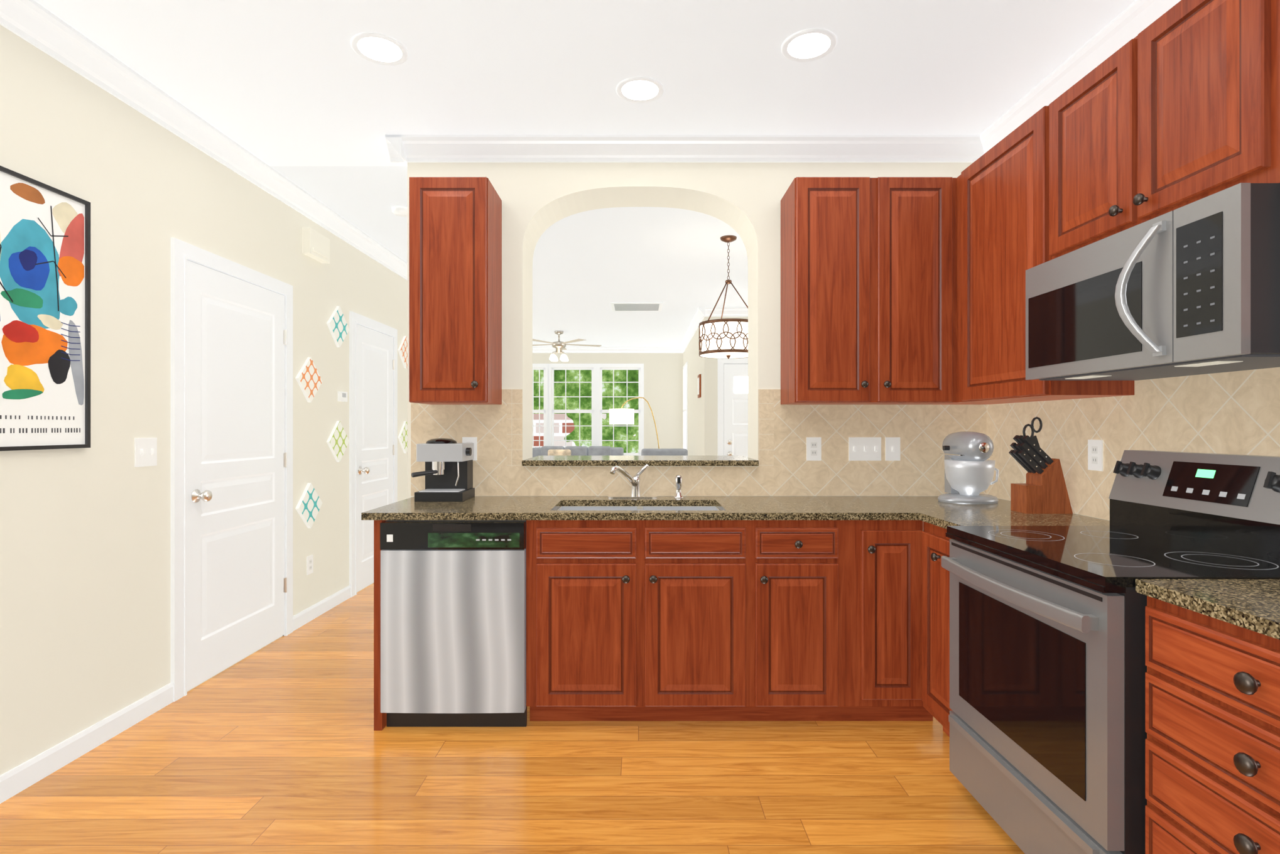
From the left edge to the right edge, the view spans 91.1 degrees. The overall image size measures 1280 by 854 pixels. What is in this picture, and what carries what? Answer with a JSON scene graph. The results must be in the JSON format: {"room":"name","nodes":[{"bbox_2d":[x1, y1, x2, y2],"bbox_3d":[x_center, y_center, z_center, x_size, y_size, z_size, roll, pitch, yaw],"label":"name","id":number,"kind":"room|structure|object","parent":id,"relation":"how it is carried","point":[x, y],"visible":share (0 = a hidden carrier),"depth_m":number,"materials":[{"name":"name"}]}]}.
{"room":"kitchen","nodes":[
{"label":"kitchen","id":0,"kind":"room"},
{"bbox_2d":[0,24,407,775],"bbox_3d":[-2.220,-0.100,4.700,0.100,2.740,14.000,0,0,0],"label":"wall","id":1,"kind":"structure","parent":0,"point":[85,532],"depth_m":2.65,"materials":[{"name":"beige paint"}]},
{"bbox_2d":[0,165,90,450],"bbox_3d":[-2.159,-0.399,2.143,0.021,0.959,0.626,0,0,0],"label":"art","id":2,"kind":"object","parent":1,"relation":"attached to","point":[45,229],"visible":1,"depth_m":2.27,"materials":[{"name":"multicoloured paper"}]},
{"bbox_2d":[134,437,157,467],"bbox_3d":[-2.163,0.110,2.755,0.014,0.125,0.118,0,0,0],"label":"switch","id":3,"kind":"object","parent":1,"relation":"attached to","point":[145,448],"visible":1,"depth_m":2.75,"materials":[{"name":"white plastic"}]},
{"bbox_2d":[0,585,351,803],"bbox_3d":[-2.163,1.226,4.700,0.014,0.088,13.800,0,0,0],"label":"baseboard","id":4,"kind":"structure","parent":1,"relation":"attached to","point":[19,778],"depth_m":2.49,"materials":[{"name":"white paint"}]},
{"bbox_2d":[0,0,407,280],"bbox_3d":[-2.129,-1.417,4.700,0.082,0.105,13.800,0,0,0],"label":"crown molding","id":5,"kind":"structure","parent":1,"relation":"attached to","point":[29,20],"depth_m":2.80,"materials":[{"name":"white paint"}]},
{"bbox_2d":[170,237,292,702],"bbox_3d":[-2.127,0.198,3.397,0.084,2.145,0.991,0,0,0],"label":"hall door","id":6,"kind":"structure","parent":1,"relation":"in","point":[232,322],"depth_m":3.29,"materials":[{"name":"white paint"}]},
{"bbox_2d":[295,482,322,528],"bbox_3d":[-2.157,0.513,4.098,0.022,0.296,0.296,0,0,0],"label":"canvas","id":7,"kind":"object","parent":1,"relation":"attached to","point":[309,504],"visible":1,"depth_m":4.08,"materials":[{"name":"white fabric"}]},
{"bbox_2d":[295,357,322,402],"bbox_3d":[-2.157,-0.308,4.098,0.022,0.296,0.296,0,0,0],"label":"canvas","id":8,"kind":"object","parent":1,"relation":"attached to","point":[308,379],"visible":1,"depth_m":4.08,"materials":[{"name":"white fabric"}]},
{"bbox_2d":[306,554,313,575],"bbox_3d":[-2.166,0.905,4.124,0.006,0.118,0.072,0,0,0],"label":"hall outlet","id":9,"kind":"object","parent":1,"relation":"attached to","point":[309,559],"visible":1,"depth_m":4.12,"materials":[{"name":"white plastic"}]},
{"bbox_2d":[302,227,329,263],"bbox_3d":[-2.139,-1.198,4.157,0.059,0.165,0.255,0,0,0],"label":"door chime","id":10,"kind":"object","parent":1,"relation":"attached to","point":[315,245],"visible":1,"depth_m":4.10,"materials":[{"name":"beige plastic"}]},
{"bbox_2d":[326,305,349,347],"bbox_3d":[-2.157,-0.717,4.491,0.022,0.296,0.296,0,0,0],"label":"canvas","id":11,"kind":"object","parent":1,"relation":"attached to","point":[337,325],"visible":1,"depth_m":4.47,"materials":[{"name":"white fabric"}]},
{"bbox_2d":[326,420,349,462],"bbox_3d":[-2.157,0.104,4.491,0.022,0.296,0.296,0,0,0],"label":"canvas","id":12,"kind":"object","parent":1,"relation":"attached to","point":[338,441],"visible":1,"depth_m":4.47,"materials":[{"name":"white fabric"}]},
{"bbox_2d":[337,391,347,401],"bbox_3d":[-2.155,-0.220,4.553,0.028,0.070,0.095,0,0,0],"label":"thermostat","id":13,"kind":"object","parent":1,"relation":"attached to","point":[342,396],"visible":1,"depth_m":4.52,"materials":[{"name":"white plastic"}]},
{"bbox_2d":[349,311,397,597],"bbox_3d":[-2.127,0.203,5.128,0.084,2.134,0.883,0,0,0],"label":"hall door","id":14,"kind":"structure","parent":1,"relation":"in","point":[373,344],"depth_m":4.99,"materials":[{"name":"white paint"}]},
{"bbox_2d":[397,336,407,368],"bbox_3d":[-2.157,-0.688,5.770,0.022,0.296,0.296,0,0,0],"label":"canvas","id":15,"kind":"object","parent":1,"relation":"attached to","point":[402,350],"visible":0.72,"depth_m":5.73,"materials":[{"name":"white fabric"}]},
{"bbox_2d":[398,421,407,453],"bbox_3d":[-2.157,0.095,5.770,0.022,0.296,0.296,0,0,0],"label":"canvas","id":16,"kind":"object","parent":1,"relation":"attached to","point":[402,437],"visible":0.72,"depth_m":5.73,"materials":[{"name":"white fabric"}]},
{"bbox_2d":[0,582,1025,853],"bbox_3d":[0.140,1.295,4.700,4.820,0.050,14.000,0,0,0],"label":"floor","id":17,"kind":"structure","parent":0,"point":[279,751],"depth_m":2.23,"materials":[{"name":"brown wood"}]},
{"bbox_2d":[379,520,526,726],"bbox_3d":[-0.777,0.833,2.903,0.595,0.874,0.616,0,0,0],"label":"dishwasher","id":18,"kind":"object","parent":17,"relation":"on","point":[453,592],"visible":0.97,"depth_m":2.60,"materials":[{"name":"grey metal"}]},
{"bbox_2d":[532,445,623,457],"bbox_3d":[-1.125,0.805,11.005,1.650,0.930,0.950,0,0,0],"label":"sofa","id":19,"kind":"object","parent":17,"relation":"on","point":[546,450],"visible":0.19,"depth_m":10.98,"materials":[{"name":"fabric"}]},
{"bbox_2d":[609,396,659,448],"bbox_3d":[0.015,0.391,10.201,1.029,1.757,0.399,0,0,-9],"label":"arc floor lamp","id":20,"kind":"object","parent":17,"relation":"on","point":[617,416],"visible":0.67,"depth_m":9.99,"materials":[{"name":"white fabric"}]},
{"bbox_2d":[373,520,932,731],"bbox_3d":[0.076,0.829,2.904,2.378,0.882,0.654,0,0,0],"label":"base cabinet","id":21,"kind":"object","parent":17,"relation":"on","point":[627,620],"visible":1,"depth_m":2.61,"materials":[{"name":"brown wood"}]},
{"bbox_2d":[361,496,1279,639],"bbox_3d":[0.316,0.463,1.843,2.942,0.214,2.787,0,0,0],"label":"countertop","id":22,"kind":"structure","parent":21,"relation":"on","point":[1253,605],"depth_m":2.60,"materials":[{"name":"brown stone"}]},
{"bbox_2d":[411,437,474,501],"bbox_3d":[-0.954,0.205,3.079,0.247,0.302,0.272,0,0,0],"label":"coffee maker","id":23,"kind":"object","parent":22,"relation":"on","point":[448,472],"visible":1,"depth_m":3.03,"materials":[{"name":"black plastic"}]},
{"bbox_2d":[607,464,657,498],"bbox_3d":[-0.037,0.271,3.090,0.250,0.170,0.215,0,0,0],"label":"kitchen faucet","id":24,"kind":"object","parent":22,"relation":"on","point":[635,480],"visible":1,"depth_m":3.14,"materials":[{"name":"silver metal"}]},
{"bbox_2d":[673,474,683,498],"bbox_3d":[0.195,0.299,3.165,0.048,0.114,0.054,0,0,0],"label":"sprayer","id":25,"kind":"object","parent":22,"relation":"on","point":[678,478],"visible":1,"depth_m":3.15,"materials":[{"name":"silver metal"}]},
{"bbox_2d":[937,431,999,504],"bbox_3d":[1.564,0.189,3.007,0.259,0.334,0.278,0,0,40],"label":"stand mixer","id":26,"kind":"object","parent":22,"relation":"on","point":[968,472],"visible":1,"depth_m":2.91,"materials":[{"name":"grey metal"}]},
{"bbox_2d":[1008,417,1072,513],"bbox_3d":[1.673,0.156,2.630,0.203,0.399,0.111,0,0,0],"label":"knife block","id":27,"kind":"object","parent":22,"relation":"on","point":[1044,491],"visible":1,"depth_m":2.59,"materials":[{"name":"brown wood"}]},
{"bbox_2d":[641,448,687,455],"bbox_3d":[0.380,0.805,9.500,0.720,0.930,0.800,0,0,0],"label":"armchair","id":28,"kind":"object","parent":17,"relation":"on","point":[645,451],"visible":0.13,"depth_m":9.68,"materials":[{"name":"fabric"}]},
{"bbox_2d":[922,521,1279,853],"bbox_3d":[1.456,0.829,1.539,0.649,0.882,2.178,0,0,0],"label":"base cabinet","id":29,"kind":"object","parent":17,"relation":"on","point":[1213,684],"visible":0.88,"depth_m":1.31,"materials":[{"name":"brown wood"}]},
{"bbox_2d":[941,450,1279,853],"bbox_3d":[1.409,0.676,1.855,0.745,1.188,0.762,0,0,0],"label":"electric range","id":30,"kind":"object","parent":17,"relation":"on","point":[1048,668],"visible":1,"depth_m":1.75,"materials":[{"name":"silver metal"}]},
{"bbox_2d":[33,0,1136,346],"bbox_3d":[0.140,-1.520,4.700,4.820,0.100,14.000,0,0,0],"label":"ceiling","id":31,"kind":"structure","parent":0,"point":[284,80],"depth_m":2.67,"materials":[{"name":"white paint"}]},
{"bbox_2d":[350,32,408,65],"bbox_3d":[-1.011,-1.466,2.442,0.208,0.007,0.208,0,0,0],"label":"recessed light","id":32,"kind":"object","parent":31,"relation":"in","point":[375,48],"visible":1,"depth_m":2.44,"materials":[{"name":"white paint"}]},
{"bbox_2d":[391,206,407,216],"bbox_3d":[-1.605,-1.452,4.236,0.130,0.036,0.130,0,0,0],"label":"smoke detector","id":33,"kind":"object","parent":31,"relation":"attached to","point":[401,211],"visible":0.73,"depth_m":4.19,"materials":[{"name":"white plastic"}]},
{"bbox_2d":[532,330,601,361],"bbox_3d":[-1.251,-1.244,9.699,1.295,0.452,1.245,0,0,0],"label":"ceiling fan","id":34,"kind":"object","parent":31,"relation":"hanging from","point":[559,345],"depth_m":9.59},
{"bbox_2d":[610,302,662,311],"bbox_3d":[-0.040,-1.464,7.660,0.620,0.011,0.520,0,0,0],"label":"ceiling vent","id":35,"kind":"object","parent":31,"relation":"in","point":[616,306],"visible":1,"depth_m":7.62,"materials":[{"name":"white metal"}]},
{"bbox_2d":[616,76,663,103],"bbox_3d":[0.000,-1.466,2.737,0.208,0.007,0.208,0,0,0],"label":"recessed light","id":36,"kind":"object","parent":31,"relation":"in","point":[635,89],"visible":1,"depth_m":2.73,"materials":[{"name":"white paint"}]},
{"bbox_2d":[699,235,748,358],"bbox_3d":[0.687,-0.999,4.877,0.460,0.943,0.460,0,0,0],"label":"drum pendant light","id":37,"kind":"object","parent":31,"relation":"hanging from","point":[724,338],"visible":0.8,"depth_m":4.69,"materials":[{"name":"white fabric"}]},
{"bbox_2d":[781,28,837,62],"bbox_3d":[0.650,-1.466,2.418,0.208,0.007,0.208,0,0,0],"label":"recessed light","id":38,"kind":"object","parent":31,"relation":"in","point":[811,44],"visible":1,"depth_m":2.41,"materials":[{"name":"white paint"}]},
{"bbox_2d":[532,352,683,448],"bbox_3d":[-0.635,-0.100,11.650,3.070,2.740,0.100,0,0,0],"label":"wall","id":39,"kind":"structure","parent":0,"point":[663,372],"depth_m":11.60,"materials":[{"name":"beige paint"}]},
{"bbox_2d":[532,363,643,455],"bbox_3d":[-1.044,-0.295,11.624,2.232,1.750,0.072,0,0,0],"label":"window","id":40,"kind":"structure","parent":39,"relation":"in","point":[596,411],"depth_m":11.63,"materials":[{"name":"white paint"}]},
{"bbox_2d":[532,307,748,352],"bbox_3d":[0.534,-1.417,9.947,2.419,0.105,5.899,0,0,-37],"label":"crown molding","id":41,"kind":"structure","parent":39,"relation":"attached to","point":[701,312],"depth_m":11.52,"materials":[{"name":"white paint"}]},
{"bbox_2d":[407,162,972,510],"bbox_3d":[0.295,-0.100,3.390,2.990,2.740,0.300,0,0,0],"label":"wall","id":42,"kind":"structure","parent":0,"point":[747,197],"depth_m":3.24,"materials":[{"name":"beige paint"}]},
{"bbox_2d":[408,177,501,404],"bbox_3d":[-0.893,-0.640,3.057,0.365,1.050,0.349,0,0,0],"label":"upper cabinet","id":43,"kind":"object","parent":42,"relation":"attached to","point":[455,223],"visible":1,"depth_m":2.92,"materials":[{"name":"brown wood"}]},
{"bbox_2d":[521,455,758,466],"bbox_3d":[0.002,0.185,3.473,1.211,0.030,0.535,0,0,0],"label":"sill","id":44,"kind":"structure","parent":42,"relation":"attached to","point":[538,460],"depth_m":3.21,"materials":[{"name":"brown stone"}]},
{"bbox_2d":[385,135,984,165],"bbox_3d":[0.584,-1.417,3.390,3.732,0.105,0.464,0,0,0],"label":"crown molding","id":45,"kind":"structure","parent":42,"relation":"attached to","point":[406,149],"depth_m":3.19,"materials":[{"name":"white paint"}]},
{"bbox_2d":[410,389,986,496],"bbox_3d":[0.302,0.081,3.237,2.964,0.549,0.006,0,0,0],"label":"tile backsplash","id":46,"kind":"structure","parent":42,"relation":"attached to","point":[783,469],"depth_m":3.23,"materials":[{"name":"beige tile"}]},
{"bbox_2d":[462,437,477,460],"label":"outlet","id":47,"kind":"object","parent":46,"relation":"attached to","point":[465,439],"depth_m":3.23,"materials":[{"name":"white plastic"}]},
{"bbox_2d":[806,437,821,461],"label":"outlet","id":48,"kind":"object","parent":46,"relation":"attached to","point":[813,444],"depth_m":3.23,"materials":[{"name":"white plastic"}]},
{"bbox_2d":[848,437,881,461],"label":"light switch","id":49,"kind":"object","parent":46,"relation":"attached to","point":[864,448],"depth_m":3.23,"materials":[{"name":"white plastic"}]},
{"bbox_2d":[885,437,900,461],"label":"light switch","id":50,"kind":"object","parent":46,"relation":"attached to","point":[892,444],"depth_m":3.23,"materials":[{"name":"white plastic"}]},
{"bbox_2d":[780,177,956,404],"bbox_3d":[1.101,-0.640,3.057,0.755,1.050,0.349,0,0,0],"label":"upper cabinet","id":51,"kind":"object","parent":42,"relation":"attached to","point":[868,265],"visible":1,"depth_m":2.92,"materials":[{"name":"brown wood"}]},
{"bbox_2d":[683,317,712,455],"bbox_3d":[0.850,-0.100,9.690,0.100,2.740,3.820,0,0,0],"label":"wall","id":52,"kind":"structure","parent":0,"point":[699,410],"depth_m":8.56,"materials":[{"name":"beige paint"}]},
{"bbox_2d":[682,361,687,450],"bbox_3d":[0.789,-0.290,11.000,0.020,1.620,0.900,0,0,0],"label":"window","id":53,"kind":"structure","parent":52,"relation":"in","point":[685,367],"depth_m":10.79,"materials":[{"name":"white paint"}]},
{"bbox_2d":[697,374,700,398],"bbox_3d":[0.785,-0.540,8.330,0.027,0.300,0.260,0,0,0],"label":"picture frame","id":54,"kind":"object","parent":52,"relation":"attached to","point":[699,376],"visible":1,"depth_m":8.21,"materials":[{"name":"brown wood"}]},
{"bbox_2d":[712,317,748,455],"bbox_3d":[1.675,-0.100,7.830,1.550,2.740,0.100,0,0,0],"label":"wall","id":55,"kind":"structure","parent":0,"point":[715,360],"depth_m":7.78,"materials":[{"name":"beige paint"}]},
{"bbox_2d":[717,357,748,457],"bbox_3d":[1.495,0.205,7.737,1.068,2.129,0.084,0,0,0],"label":"entry door","id":56,"kind":"structure","parent":55,"relation":"in","point":[732,373],"depth_m":7.77,"materials":[{"name":"white paint"}]},
{"bbox_3d":[1.840,-0.100,0.620,0.100,2.740,5.840,0,0,0],"label":"wall","id":57,"kind":"structure","parent":0,"visible":0},
{"bbox_2d":[979,0,1180,153],"bbox_3d":[2.079,-1.417,2.790,0.742,0.105,9.980,0,0,0],"label":"crown molding","id":58,"kind":"structure","parent":57,"relation":"attached to","point":[1140,14],"depth_m":2.47,"materials":[{"name":"white paint"}]},
{"bbox_2d":[934,0,1279,404],"bbox_3d":[1.604,-0.640,1.966,0.354,1.050,2.531,0,0,0],"label":"upper cabinet","id":59,"kind":"object","parent":57,"relation":"attached to","point":[1186,112],"visible":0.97,"depth_m":1.97,"materials":[{"name":"brown wood"}]},
{"bbox_2d":[1025,182,1279,380],"bbox_3d":[1.550,-0.361,1.843,0.463,0.398,0.805,0,0,0],"label":"over-the-range microwave","id":60,"kind":"object","parent":59,"relation":"attached to","point":[1193,288],"visible":1,"depth_m":1.65,"materials":[{"name":"silver metal"}]},
{"bbox_2d":[986,367,1279,520],"bbox_3d":[1.787,0.087,1.842,0.006,0.535,2.784,0,0,0],"label":"tile backsplash","id":61,"kind":"structure","parent":57,"relation":"attached to","point":[1235,412],"depth_m":2.24,"materials":[{"name":"beige tile"}]},
{"bbox_2d":[1087,439,1103,471],"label":"outlet","id":62,"kind":"object","parent":61,"relation":"attached to","point":[1095,447],"depth_m":2.45,"materials":[{"name":"white plastic"}]},
{"label":"outside","id":63,"kind":"structure","parent":0,"visible":0},
{"bbox_2d":[533,369,638,452],"bbox_3d":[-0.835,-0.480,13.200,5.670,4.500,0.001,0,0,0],"label":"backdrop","id":64,"kind":"structure","parent":63,"point":[572,375],"depth_m":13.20,"materials":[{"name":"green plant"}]}
]}

